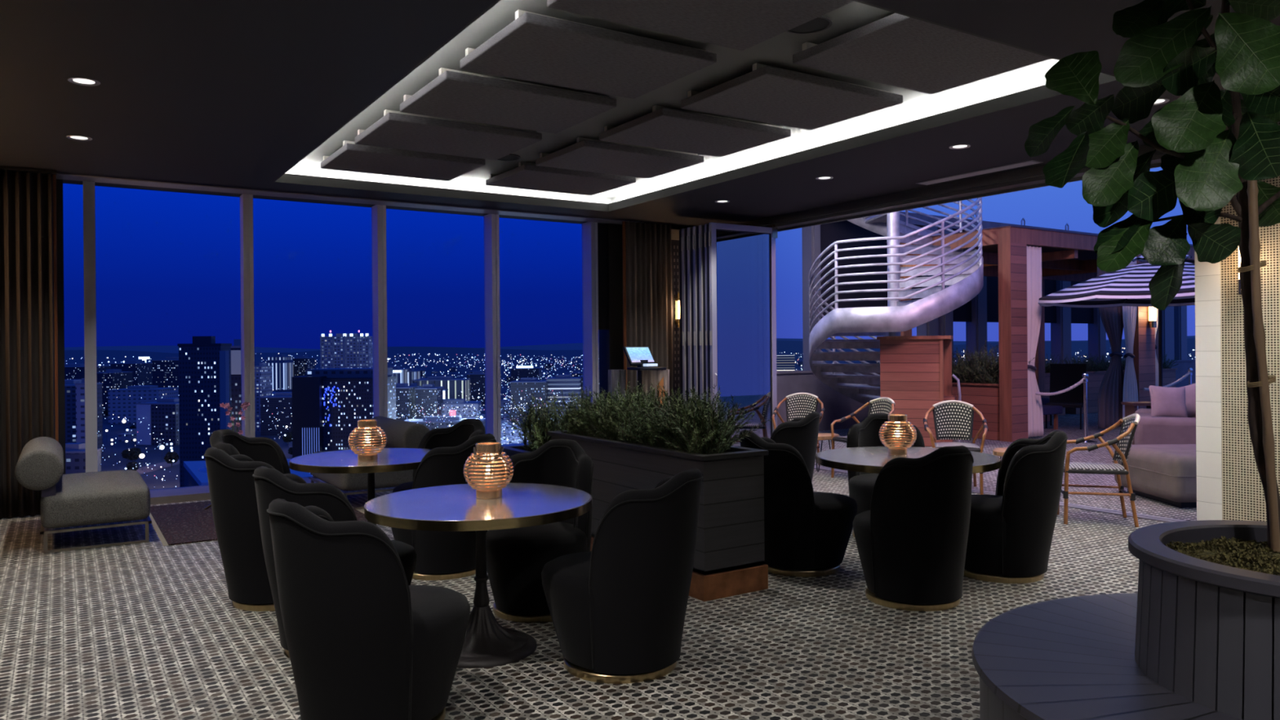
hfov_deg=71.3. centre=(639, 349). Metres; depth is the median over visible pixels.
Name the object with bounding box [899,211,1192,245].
trim
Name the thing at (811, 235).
trim
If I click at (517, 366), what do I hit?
roof light
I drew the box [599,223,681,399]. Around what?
wall
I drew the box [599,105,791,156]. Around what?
acoustic panel
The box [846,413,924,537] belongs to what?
tub chair
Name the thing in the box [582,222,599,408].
trim
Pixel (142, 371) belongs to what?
building
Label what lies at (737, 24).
acoustic panel
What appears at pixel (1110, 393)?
curtain
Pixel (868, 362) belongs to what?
building
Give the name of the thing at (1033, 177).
ceiling beam
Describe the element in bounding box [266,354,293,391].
building
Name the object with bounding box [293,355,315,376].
building
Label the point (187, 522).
oriental rug
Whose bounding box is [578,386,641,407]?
shrub
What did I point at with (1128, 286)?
striped umbrella
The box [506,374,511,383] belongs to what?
block
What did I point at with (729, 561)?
planter box
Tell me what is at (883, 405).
armchair
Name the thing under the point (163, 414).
building
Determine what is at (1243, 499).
wall
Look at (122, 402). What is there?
building
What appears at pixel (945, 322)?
trim
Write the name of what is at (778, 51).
ceiling
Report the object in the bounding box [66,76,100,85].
recessed light
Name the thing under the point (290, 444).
street
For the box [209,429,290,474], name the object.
tub chair
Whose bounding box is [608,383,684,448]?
shrub
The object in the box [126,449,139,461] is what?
street tree
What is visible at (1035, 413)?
curtain
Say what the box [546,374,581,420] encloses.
building
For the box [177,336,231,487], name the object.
building
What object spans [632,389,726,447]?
shrub
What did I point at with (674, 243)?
screen
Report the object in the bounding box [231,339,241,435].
building
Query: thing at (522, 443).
building
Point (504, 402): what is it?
building
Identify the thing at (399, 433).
tub chair
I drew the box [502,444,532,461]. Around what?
planter box
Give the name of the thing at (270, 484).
tub chair
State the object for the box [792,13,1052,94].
acoustic panel
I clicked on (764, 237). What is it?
door
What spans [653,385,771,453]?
shrub
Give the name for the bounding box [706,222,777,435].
door
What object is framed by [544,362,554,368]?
block
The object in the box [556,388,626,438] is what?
shrub
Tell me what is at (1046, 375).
planter
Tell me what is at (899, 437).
lantern
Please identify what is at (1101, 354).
shrub
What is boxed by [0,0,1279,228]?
ceiling
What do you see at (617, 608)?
tub chair
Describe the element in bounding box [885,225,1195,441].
pergola
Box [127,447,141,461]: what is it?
street tree
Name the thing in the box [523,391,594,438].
shrub
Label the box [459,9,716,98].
acoustic panel
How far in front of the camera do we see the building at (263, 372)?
800.13 m
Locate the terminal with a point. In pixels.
(642, 357)
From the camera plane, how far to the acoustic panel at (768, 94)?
6.51 m
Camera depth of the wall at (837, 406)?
16.02 m
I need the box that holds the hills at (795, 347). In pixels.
[64,337,1195,365]
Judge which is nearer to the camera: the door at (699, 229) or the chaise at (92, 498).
the chaise at (92, 498)
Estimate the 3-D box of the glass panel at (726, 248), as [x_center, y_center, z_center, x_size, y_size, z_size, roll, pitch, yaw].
[1.120,-0.123,12.813,0.200,3.200,0.950,-1,0,-33]
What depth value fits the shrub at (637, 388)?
6.56 m
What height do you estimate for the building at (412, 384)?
39.628 m
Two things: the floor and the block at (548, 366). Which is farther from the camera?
the block at (548, 366)
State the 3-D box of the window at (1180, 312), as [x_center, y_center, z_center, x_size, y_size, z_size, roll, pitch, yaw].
[13.898,-1.114,23.016,0.400,2.780,0.265,-1,0,-33]
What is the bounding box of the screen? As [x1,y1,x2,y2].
[671,240,719,404]
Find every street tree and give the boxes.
[103,408,108,415]
[120,448,128,458]
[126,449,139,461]
[126,461,138,470]
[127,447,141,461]
[164,451,178,466]
[282,432,292,442]
[288,447,292,454]
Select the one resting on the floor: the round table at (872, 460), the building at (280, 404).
the round table at (872, 460)
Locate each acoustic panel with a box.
[320,140,484,181]
[355,109,542,159]
[400,67,616,133]
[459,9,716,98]
[485,161,635,195]
[535,137,703,178]
[546,0,853,50]
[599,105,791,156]
[680,62,902,130]
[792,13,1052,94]
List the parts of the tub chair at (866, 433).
seat, backrest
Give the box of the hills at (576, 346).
[64,335,1195,353]
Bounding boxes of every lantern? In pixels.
[347,419,386,461]
[463,441,513,498]
[879,413,916,454]
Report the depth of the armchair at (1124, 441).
7.45 m
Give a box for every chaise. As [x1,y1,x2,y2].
[14,436,151,553]
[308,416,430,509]
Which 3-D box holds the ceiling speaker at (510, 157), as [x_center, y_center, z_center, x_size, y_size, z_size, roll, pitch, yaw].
[-1.326,-1.896,8.806,0.290,0.011,0.290,-1,0,-33]
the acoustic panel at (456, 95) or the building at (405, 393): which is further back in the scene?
the building at (405, 393)
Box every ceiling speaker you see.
[497,153,520,160]
[786,15,832,34]
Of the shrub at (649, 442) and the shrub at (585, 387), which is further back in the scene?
the shrub at (585, 387)
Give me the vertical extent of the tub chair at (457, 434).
0.942 m
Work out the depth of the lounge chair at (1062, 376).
16.43 m
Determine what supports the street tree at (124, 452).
on the ground
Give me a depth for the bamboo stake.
2.96 m
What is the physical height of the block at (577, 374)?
22.413 m
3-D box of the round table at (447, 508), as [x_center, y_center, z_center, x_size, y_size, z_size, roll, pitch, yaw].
[-0.797,1.127,4.474,1.115,0.750,1.115,-1,0,-33]
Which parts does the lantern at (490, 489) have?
lamp stem, carry handle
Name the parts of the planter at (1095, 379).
rail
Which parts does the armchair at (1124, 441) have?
arm and leg, woven seat, seat rail, leg, leg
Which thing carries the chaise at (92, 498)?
on the floor
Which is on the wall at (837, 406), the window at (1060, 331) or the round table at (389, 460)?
the window at (1060, 331)
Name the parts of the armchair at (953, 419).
arm and leg, woven seat, seat rail, leg, arm and leg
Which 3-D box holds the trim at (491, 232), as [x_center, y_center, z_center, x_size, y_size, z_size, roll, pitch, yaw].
[-1.864,-0.130,11.232,0.100,3.130,0.272,-1,0,-33]
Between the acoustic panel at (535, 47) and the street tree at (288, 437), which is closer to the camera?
the acoustic panel at (535, 47)
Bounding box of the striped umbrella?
[1038,254,1195,386]
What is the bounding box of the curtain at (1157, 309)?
[1155,308,1158,386]
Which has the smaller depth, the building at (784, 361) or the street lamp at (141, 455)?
the street lamp at (141, 455)
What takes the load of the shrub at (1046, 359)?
on the planter at (1046, 375)
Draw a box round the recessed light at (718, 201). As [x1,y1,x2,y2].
[715,200,729,203]
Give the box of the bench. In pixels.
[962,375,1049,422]
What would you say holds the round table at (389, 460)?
on the floor
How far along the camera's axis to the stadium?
864.20 m
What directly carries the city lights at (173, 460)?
on the ground
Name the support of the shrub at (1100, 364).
on the planter at (1095, 379)
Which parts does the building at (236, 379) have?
lit crown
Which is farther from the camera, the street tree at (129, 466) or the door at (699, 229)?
the street tree at (129, 466)
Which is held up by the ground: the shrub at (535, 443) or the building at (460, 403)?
the building at (460, 403)
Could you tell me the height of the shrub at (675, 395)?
0.420 m
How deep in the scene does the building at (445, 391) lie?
909.77 m
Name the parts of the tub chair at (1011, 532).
seat, backrest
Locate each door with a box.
[679,228,744,446]
[684,226,750,430]
[690,226,756,434]
[696,225,762,437]
[702,223,769,438]
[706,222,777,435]
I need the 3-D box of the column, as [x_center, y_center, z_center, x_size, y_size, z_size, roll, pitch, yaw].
[4.749,-0.149,7.336,0.320,3.200,0.190,-1,0,-33]
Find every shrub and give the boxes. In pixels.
[499,392,573,451]
[506,400,571,440]
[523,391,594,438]
[530,386,607,423]
[539,386,608,435]
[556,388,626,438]
[563,388,622,432]
[575,388,649,441]
[576,379,656,434]
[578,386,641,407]
[592,392,614,413]
[595,387,675,444]
[604,385,684,439]
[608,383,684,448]
[617,386,674,407]
[623,382,737,450]
[623,392,679,440]
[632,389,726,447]
[645,383,754,454]
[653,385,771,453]
[951,346,999,383]
[951,352,964,382]
[951,352,990,382]
[957,341,1036,383]
[1044,353,1070,373]
[1044,359,1056,373]
[1056,354,1092,368]
[1071,353,1105,372]
[1088,353,1111,371]
[1097,354,1123,370]
[1110,357,1125,369]
[1162,354,1178,368]
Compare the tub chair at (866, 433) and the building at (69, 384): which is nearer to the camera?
the tub chair at (866, 433)
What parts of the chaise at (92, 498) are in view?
leg, frame, leg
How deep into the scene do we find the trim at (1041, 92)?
8.41 m
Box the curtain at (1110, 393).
[1097,266,1124,428]
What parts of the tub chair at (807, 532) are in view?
backrest, seat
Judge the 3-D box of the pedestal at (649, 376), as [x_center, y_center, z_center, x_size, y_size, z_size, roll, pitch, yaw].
[0.160,0.868,10.896,0.428,1.240,0.418,-1,0,-33]
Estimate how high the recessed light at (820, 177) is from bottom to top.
0.010 m
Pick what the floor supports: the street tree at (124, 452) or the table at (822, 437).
the table at (822, 437)
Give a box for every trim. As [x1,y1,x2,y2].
[56,173,644,224]
[56,178,65,474]
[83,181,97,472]
[149,466,495,504]
[239,193,255,437]
[272,0,1116,211]
[371,204,387,417]
[483,213,501,457]
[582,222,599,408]
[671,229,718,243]
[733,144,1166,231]
[801,224,821,370]
[813,465,1185,522]
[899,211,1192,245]
[916,226,938,335]
[937,227,953,364]
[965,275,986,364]
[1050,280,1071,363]
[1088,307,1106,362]
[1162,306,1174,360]
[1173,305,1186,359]
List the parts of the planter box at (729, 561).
cap rail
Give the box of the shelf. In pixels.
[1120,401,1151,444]
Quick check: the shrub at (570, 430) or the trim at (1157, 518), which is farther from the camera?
the trim at (1157, 518)
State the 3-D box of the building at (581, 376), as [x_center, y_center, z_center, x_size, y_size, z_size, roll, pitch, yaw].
[-53.425,47.671,915.047,16.748,46.740,30.600,0,0,0]
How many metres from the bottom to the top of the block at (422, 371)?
23.496 m
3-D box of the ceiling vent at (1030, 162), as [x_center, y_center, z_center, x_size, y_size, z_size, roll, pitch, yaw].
[3.311,-1.732,8.794,0.180,0.009,1.330,-1,0,-33]
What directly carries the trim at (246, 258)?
attached to the wall at (611, 340)
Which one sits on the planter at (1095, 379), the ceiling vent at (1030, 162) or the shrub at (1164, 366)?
the shrub at (1164, 366)
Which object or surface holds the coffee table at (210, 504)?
on the oriental rug
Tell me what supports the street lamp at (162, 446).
on the ground
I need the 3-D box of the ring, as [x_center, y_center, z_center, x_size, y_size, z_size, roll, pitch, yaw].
[8.321,-2.760,19.369,0.132,0.196,0.032,-1,0,-33]
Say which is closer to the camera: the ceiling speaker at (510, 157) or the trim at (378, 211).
the ceiling speaker at (510, 157)
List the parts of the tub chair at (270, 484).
backrest, seat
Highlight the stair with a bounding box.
[808,197,983,406]
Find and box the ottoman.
[1111,444,1196,507]
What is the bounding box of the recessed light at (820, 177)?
[815,176,833,180]
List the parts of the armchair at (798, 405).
arm and leg, leg, arm and leg, leg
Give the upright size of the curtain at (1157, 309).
3.030 m
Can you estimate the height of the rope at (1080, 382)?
0.298 m
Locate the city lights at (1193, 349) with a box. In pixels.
[66,349,1193,477]
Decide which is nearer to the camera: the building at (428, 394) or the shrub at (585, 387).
the shrub at (585, 387)
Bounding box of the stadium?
[272,391,292,395]
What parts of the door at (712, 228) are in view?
handle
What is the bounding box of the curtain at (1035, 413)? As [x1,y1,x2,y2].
[1026,245,1043,437]
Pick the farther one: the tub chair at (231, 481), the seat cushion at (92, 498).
the seat cushion at (92, 498)
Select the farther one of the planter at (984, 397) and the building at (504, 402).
the building at (504, 402)
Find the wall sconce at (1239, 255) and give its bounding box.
[1238,248,1241,294]
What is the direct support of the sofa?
on the floor
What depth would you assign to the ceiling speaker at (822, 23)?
5.28 m
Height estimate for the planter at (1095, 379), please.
0.910 m
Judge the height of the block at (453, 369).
18.960 m
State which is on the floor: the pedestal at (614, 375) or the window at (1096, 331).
the pedestal at (614, 375)
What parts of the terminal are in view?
screen panel, post, plate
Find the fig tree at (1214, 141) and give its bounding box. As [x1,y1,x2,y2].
[1024,0,1279,547]
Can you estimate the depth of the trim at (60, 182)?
8.65 m
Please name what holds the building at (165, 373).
on the ground
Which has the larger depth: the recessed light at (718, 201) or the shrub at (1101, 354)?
the shrub at (1101, 354)
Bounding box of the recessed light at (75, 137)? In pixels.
[66,134,92,141]
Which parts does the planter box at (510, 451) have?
cap rail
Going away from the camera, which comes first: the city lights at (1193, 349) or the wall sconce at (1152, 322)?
the wall sconce at (1152, 322)
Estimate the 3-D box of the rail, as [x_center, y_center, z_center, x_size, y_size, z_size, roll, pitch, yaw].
[-5.869,-1.635,8.030,1.030,0.025,0.150,-1,0,-33]
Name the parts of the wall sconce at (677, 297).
plate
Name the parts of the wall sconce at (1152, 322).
plate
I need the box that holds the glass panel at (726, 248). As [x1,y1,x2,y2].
[717,238,738,446]
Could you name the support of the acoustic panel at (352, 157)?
attached to the ceiling at (778, 51)
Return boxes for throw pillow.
[1148,385,1187,417]
[1182,382,1195,417]
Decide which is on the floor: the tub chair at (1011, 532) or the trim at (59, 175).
the tub chair at (1011, 532)
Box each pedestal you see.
[608,369,626,401]
[635,368,670,413]
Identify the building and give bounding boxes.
[64,364,111,379]
[64,379,102,453]
[65,443,102,474]
[75,377,97,448]
[96,368,133,417]
[107,385,178,423]
[110,360,152,386]
[117,428,136,441]
[136,397,179,445]
[138,356,149,362]
[151,356,178,387]
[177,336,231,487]
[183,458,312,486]
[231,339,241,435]
[254,362,272,431]
[259,391,292,435]
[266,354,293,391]
[291,367,396,475]
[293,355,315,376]
[320,330,373,368]
[388,365,408,383]
[395,382,417,420]
[404,415,485,434]
[405,368,420,386]
[410,382,422,387]
[412,376,470,400]
[414,384,443,418]
[439,386,448,399]
[441,398,481,418]
[466,371,485,404]
[500,398,510,414]
[501,442,528,446]
[510,365,542,381]
[510,377,547,423]
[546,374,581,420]
[578,375,582,398]
[776,352,795,371]
[861,360,879,363]
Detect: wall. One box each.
[56,182,58,408]
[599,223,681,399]
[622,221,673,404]
[768,359,1195,435]
[1219,120,1279,521]
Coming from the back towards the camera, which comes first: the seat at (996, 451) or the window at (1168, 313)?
the window at (1168, 313)
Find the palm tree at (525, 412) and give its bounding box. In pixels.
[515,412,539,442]
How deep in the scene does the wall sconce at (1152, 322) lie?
15.90 m
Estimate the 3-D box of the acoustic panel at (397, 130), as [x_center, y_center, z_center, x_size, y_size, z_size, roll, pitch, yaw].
[-1.665,-1.845,7.723,1.330,0.103,0.972,-1,0,-33]
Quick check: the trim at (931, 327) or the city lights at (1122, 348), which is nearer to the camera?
the trim at (931, 327)
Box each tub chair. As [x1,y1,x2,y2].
[204,447,275,611]
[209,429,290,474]
[252,466,416,657]
[266,497,470,719]
[391,418,485,493]
[391,433,496,580]
[485,439,593,622]
[541,467,702,684]
[739,429,857,577]
[770,411,820,480]
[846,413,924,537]
[853,445,973,611]
[963,430,1067,583]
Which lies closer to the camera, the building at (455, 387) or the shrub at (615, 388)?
the shrub at (615, 388)
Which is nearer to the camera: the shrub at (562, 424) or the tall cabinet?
the shrub at (562, 424)
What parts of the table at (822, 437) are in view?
hairpin leg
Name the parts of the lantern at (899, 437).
lamp stem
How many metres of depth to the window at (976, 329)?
18.42 m
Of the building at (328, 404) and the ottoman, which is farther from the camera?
the building at (328, 404)
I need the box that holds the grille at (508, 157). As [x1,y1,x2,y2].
[498,155,519,159]
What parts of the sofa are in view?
arm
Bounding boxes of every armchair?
[771,392,824,464]
[830,396,895,477]
[923,400,988,494]
[1057,413,1140,527]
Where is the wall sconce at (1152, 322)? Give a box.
[1147,306,1156,328]
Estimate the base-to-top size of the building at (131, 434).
8.904 m
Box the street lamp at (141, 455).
[139,453,144,458]
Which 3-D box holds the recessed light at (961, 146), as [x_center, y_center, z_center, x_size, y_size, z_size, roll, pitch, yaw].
[2.731,-1.730,7.612,0.176,0.010,0.176,-1,0,-33]
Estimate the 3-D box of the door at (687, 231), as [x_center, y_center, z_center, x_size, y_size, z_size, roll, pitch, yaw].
[1.025,-0.056,11.769,1.019,3.030,0.122,-1,0,-33]
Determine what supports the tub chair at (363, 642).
on the floor
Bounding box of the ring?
[1021,217,1025,225]
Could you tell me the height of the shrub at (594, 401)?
0.514 m
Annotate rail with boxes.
[0,165,56,174]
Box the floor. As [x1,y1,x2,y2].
[0,412,1196,719]
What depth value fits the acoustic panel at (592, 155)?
8.53 m
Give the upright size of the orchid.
0.617 m
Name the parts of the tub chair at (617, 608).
seat, backrest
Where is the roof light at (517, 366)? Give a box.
[516,365,533,368]
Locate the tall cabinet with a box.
[876,335,960,446]
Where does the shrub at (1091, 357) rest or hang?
on the planter at (1095, 379)
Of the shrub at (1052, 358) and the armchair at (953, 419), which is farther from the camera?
the shrub at (1052, 358)
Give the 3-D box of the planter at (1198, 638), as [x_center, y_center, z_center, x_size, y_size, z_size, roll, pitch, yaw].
[2.109,1.054,2.772,2.020,0.850,2.020,-1,0,-33]
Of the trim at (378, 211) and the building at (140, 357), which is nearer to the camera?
the trim at (378, 211)
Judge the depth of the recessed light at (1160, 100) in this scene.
6.23 m
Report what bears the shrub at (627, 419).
on the planter box at (729, 561)
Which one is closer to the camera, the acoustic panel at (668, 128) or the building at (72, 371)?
the acoustic panel at (668, 128)
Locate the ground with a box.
[101,355,1195,489]
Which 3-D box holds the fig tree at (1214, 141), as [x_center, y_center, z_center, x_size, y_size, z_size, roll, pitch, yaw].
[1.837,-0.312,2.931,0.955,2.067,0.717,-1,0,-33]
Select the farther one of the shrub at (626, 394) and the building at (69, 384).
the building at (69, 384)
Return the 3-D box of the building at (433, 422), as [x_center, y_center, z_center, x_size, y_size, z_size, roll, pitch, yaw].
[-164.538,64.325,750.042,67.635,15.693,30.600,0,0,-3]
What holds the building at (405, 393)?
on the ground
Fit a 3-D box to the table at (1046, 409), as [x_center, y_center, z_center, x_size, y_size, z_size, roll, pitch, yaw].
[6.913,1.214,15.765,0.950,0.420,0.620,-1,0,-33]
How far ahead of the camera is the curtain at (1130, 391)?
15.71 m
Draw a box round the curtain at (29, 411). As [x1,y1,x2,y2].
[0,169,58,519]
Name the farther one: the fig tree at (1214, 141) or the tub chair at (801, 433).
the tub chair at (801, 433)
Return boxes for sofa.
[1134,408,1195,444]
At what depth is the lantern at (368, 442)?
6.05 m
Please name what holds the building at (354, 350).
on the ground
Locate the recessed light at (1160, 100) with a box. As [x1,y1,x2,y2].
[1153,97,1169,105]
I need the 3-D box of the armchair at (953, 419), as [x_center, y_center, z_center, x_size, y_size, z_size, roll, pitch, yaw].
[3.287,1.006,9.295,0.633,0.917,0.629,0,0,15]
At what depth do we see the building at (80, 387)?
579.98 m
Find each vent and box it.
[915,160,1043,185]
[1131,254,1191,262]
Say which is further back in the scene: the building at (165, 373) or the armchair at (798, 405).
the building at (165, 373)
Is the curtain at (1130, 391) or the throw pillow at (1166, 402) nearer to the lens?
the throw pillow at (1166, 402)
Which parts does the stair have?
rail post, rail post, handrail, guard rail, guard rail, rail post, rail post, rail post, rail post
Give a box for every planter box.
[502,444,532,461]
[547,430,768,601]
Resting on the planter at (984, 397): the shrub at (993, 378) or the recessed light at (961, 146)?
the shrub at (993, 378)
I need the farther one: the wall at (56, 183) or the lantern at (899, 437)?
the wall at (56, 183)
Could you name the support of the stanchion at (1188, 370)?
on the floor
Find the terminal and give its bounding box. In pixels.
[622,346,666,394]
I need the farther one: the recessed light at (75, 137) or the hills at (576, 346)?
the hills at (576, 346)
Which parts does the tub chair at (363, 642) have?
backrest, seat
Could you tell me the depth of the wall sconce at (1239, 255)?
6.95 m
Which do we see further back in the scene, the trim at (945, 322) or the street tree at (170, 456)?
the street tree at (170, 456)
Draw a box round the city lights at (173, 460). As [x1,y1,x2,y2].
[99,351,1191,479]
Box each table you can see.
[204,503,211,509]
[288,448,431,525]
[364,482,591,668]
[815,446,1000,473]
[816,433,839,471]
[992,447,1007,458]
[1042,404,1062,429]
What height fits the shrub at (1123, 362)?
0.507 m
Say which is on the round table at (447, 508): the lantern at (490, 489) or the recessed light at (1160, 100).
the lantern at (490, 489)
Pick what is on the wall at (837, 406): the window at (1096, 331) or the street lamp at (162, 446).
the window at (1096, 331)
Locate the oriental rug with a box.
[149,501,367,546]
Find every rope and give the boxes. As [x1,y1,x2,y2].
[1035,377,1084,395]
[1142,372,1191,391]
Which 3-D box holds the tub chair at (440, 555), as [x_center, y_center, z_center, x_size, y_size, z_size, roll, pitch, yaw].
[-1.341,1.034,6.074,0.812,0.942,0.607,0,0,29]
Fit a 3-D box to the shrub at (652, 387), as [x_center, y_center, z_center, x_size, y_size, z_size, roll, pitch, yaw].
[0.003,0.601,7.721,0.751,0.547,0.784,-1,0,-12]
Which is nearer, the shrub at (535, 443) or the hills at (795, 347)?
the shrub at (535, 443)
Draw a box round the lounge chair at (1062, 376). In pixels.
[1044,364,1086,429]
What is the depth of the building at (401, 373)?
1001.87 m
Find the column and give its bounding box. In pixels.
[1194,217,1222,520]
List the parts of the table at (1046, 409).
leg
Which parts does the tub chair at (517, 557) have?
seat, backrest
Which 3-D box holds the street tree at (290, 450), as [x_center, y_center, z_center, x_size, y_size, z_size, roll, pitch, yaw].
[-234.851,69.478,603.452,6.226,6.902,6.078,-1,0,-8]
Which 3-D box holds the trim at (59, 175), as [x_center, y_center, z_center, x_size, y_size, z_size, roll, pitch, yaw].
[-2.800,-1.680,10.316,6.630,0.011,0.280,-1,0,-33]
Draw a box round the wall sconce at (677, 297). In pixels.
[675,292,679,327]
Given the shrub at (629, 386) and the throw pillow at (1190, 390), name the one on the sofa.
the throw pillow at (1190, 390)
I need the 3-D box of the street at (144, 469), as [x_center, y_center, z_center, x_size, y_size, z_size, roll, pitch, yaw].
[-297.324,73.543,532.931,67.569,0.600,108.940,-1,0,-33]
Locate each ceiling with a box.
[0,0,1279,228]
[285,0,1058,204]
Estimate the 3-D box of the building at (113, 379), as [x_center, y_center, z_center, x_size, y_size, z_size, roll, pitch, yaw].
[-601.054,49.320,1020.044,19.290,52.726,40.600,0,0,0]
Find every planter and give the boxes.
[951,382,999,440]
[971,520,1279,719]
[1044,373,1065,416]
[1065,368,1177,414]
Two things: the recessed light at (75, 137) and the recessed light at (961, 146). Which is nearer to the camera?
the recessed light at (75, 137)
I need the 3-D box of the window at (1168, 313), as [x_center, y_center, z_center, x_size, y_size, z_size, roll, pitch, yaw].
[13.290,-1.108,22.621,0.550,2.780,0.265,-1,0,-33]
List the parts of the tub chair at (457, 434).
seat, backrest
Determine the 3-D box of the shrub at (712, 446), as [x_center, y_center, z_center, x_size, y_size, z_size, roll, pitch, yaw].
[0.364,0.465,5.508,0.666,0.498,0.696,0,0,13]
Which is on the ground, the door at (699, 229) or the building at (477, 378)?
the building at (477, 378)
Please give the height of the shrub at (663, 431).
0.509 m
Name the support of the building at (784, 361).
on the ground
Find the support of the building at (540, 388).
on the ground
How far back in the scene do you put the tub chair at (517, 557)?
4.92 m
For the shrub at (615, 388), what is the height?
0.418 m
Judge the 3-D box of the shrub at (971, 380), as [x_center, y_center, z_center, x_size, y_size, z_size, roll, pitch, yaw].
[5.486,0.298,14.527,0.857,0.727,1.057,-1,0,-26]
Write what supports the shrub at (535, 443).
on the planter box at (510, 451)
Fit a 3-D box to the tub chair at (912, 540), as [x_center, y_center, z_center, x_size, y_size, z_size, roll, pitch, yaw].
[1.621,1.010,5.297,0.607,0.942,0.813,-1,0,-22]
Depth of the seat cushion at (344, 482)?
8.55 m
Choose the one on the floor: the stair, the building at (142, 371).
the stair
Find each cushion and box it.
[40,470,150,528]
[311,448,413,491]
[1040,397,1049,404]
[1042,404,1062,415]
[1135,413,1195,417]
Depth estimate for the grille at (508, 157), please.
8.83 m
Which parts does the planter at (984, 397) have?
rail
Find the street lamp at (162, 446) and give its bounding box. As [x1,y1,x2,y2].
[159,444,164,461]
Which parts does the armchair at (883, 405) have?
seat rail, woven seat, arm and leg, leg, arm and leg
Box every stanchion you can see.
[1080,373,1097,444]
[1186,367,1192,385]
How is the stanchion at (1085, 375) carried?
on the floor
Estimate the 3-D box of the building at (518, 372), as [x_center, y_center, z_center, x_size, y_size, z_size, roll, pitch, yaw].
[-167.739,47.936,1319.946,41.418,47.375,40.800,0,0,0]
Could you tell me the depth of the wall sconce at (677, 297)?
12.12 m
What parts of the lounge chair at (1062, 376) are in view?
leg, leg, seat, backrest, leg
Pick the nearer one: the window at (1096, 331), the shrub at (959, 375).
the shrub at (959, 375)
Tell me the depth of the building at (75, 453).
420.10 m
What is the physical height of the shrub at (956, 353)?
0.640 m
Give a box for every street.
[135,460,179,474]
[280,435,292,447]
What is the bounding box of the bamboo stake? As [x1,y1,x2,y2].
[1246,180,1279,551]
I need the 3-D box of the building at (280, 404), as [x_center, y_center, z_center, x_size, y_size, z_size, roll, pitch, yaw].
[-307.776,55.443,780.053,31.849,35.880,40.600,0,0,0]
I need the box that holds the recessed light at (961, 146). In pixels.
[949,144,970,149]
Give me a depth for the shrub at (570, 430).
6.81 m
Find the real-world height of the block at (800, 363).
21.178 m
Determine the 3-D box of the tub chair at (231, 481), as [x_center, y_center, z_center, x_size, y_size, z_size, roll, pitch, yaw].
[-2.197,1.043,5.414,0.813,0.942,0.607,-1,0,-37]
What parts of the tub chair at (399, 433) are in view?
frame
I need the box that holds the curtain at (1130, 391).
[1122,256,1138,419]
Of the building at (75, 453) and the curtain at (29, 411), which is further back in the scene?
the building at (75, 453)
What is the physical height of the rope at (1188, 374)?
0.333 m
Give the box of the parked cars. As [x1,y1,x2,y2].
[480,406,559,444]
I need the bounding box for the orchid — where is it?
[219,401,250,434]
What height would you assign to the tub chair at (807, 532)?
0.942 m
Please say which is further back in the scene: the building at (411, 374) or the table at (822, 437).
the building at (411, 374)
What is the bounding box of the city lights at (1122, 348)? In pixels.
[71,347,1124,487]
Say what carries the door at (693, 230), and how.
attached to the ceiling beam at (1033, 177)
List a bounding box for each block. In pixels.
[414,368,425,377]
[449,365,457,372]
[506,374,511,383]
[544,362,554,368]
[571,371,582,377]
[797,360,803,366]
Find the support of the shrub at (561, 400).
on the planter box at (510, 451)
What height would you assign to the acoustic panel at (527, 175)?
0.103 m
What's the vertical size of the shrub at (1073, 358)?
0.531 m

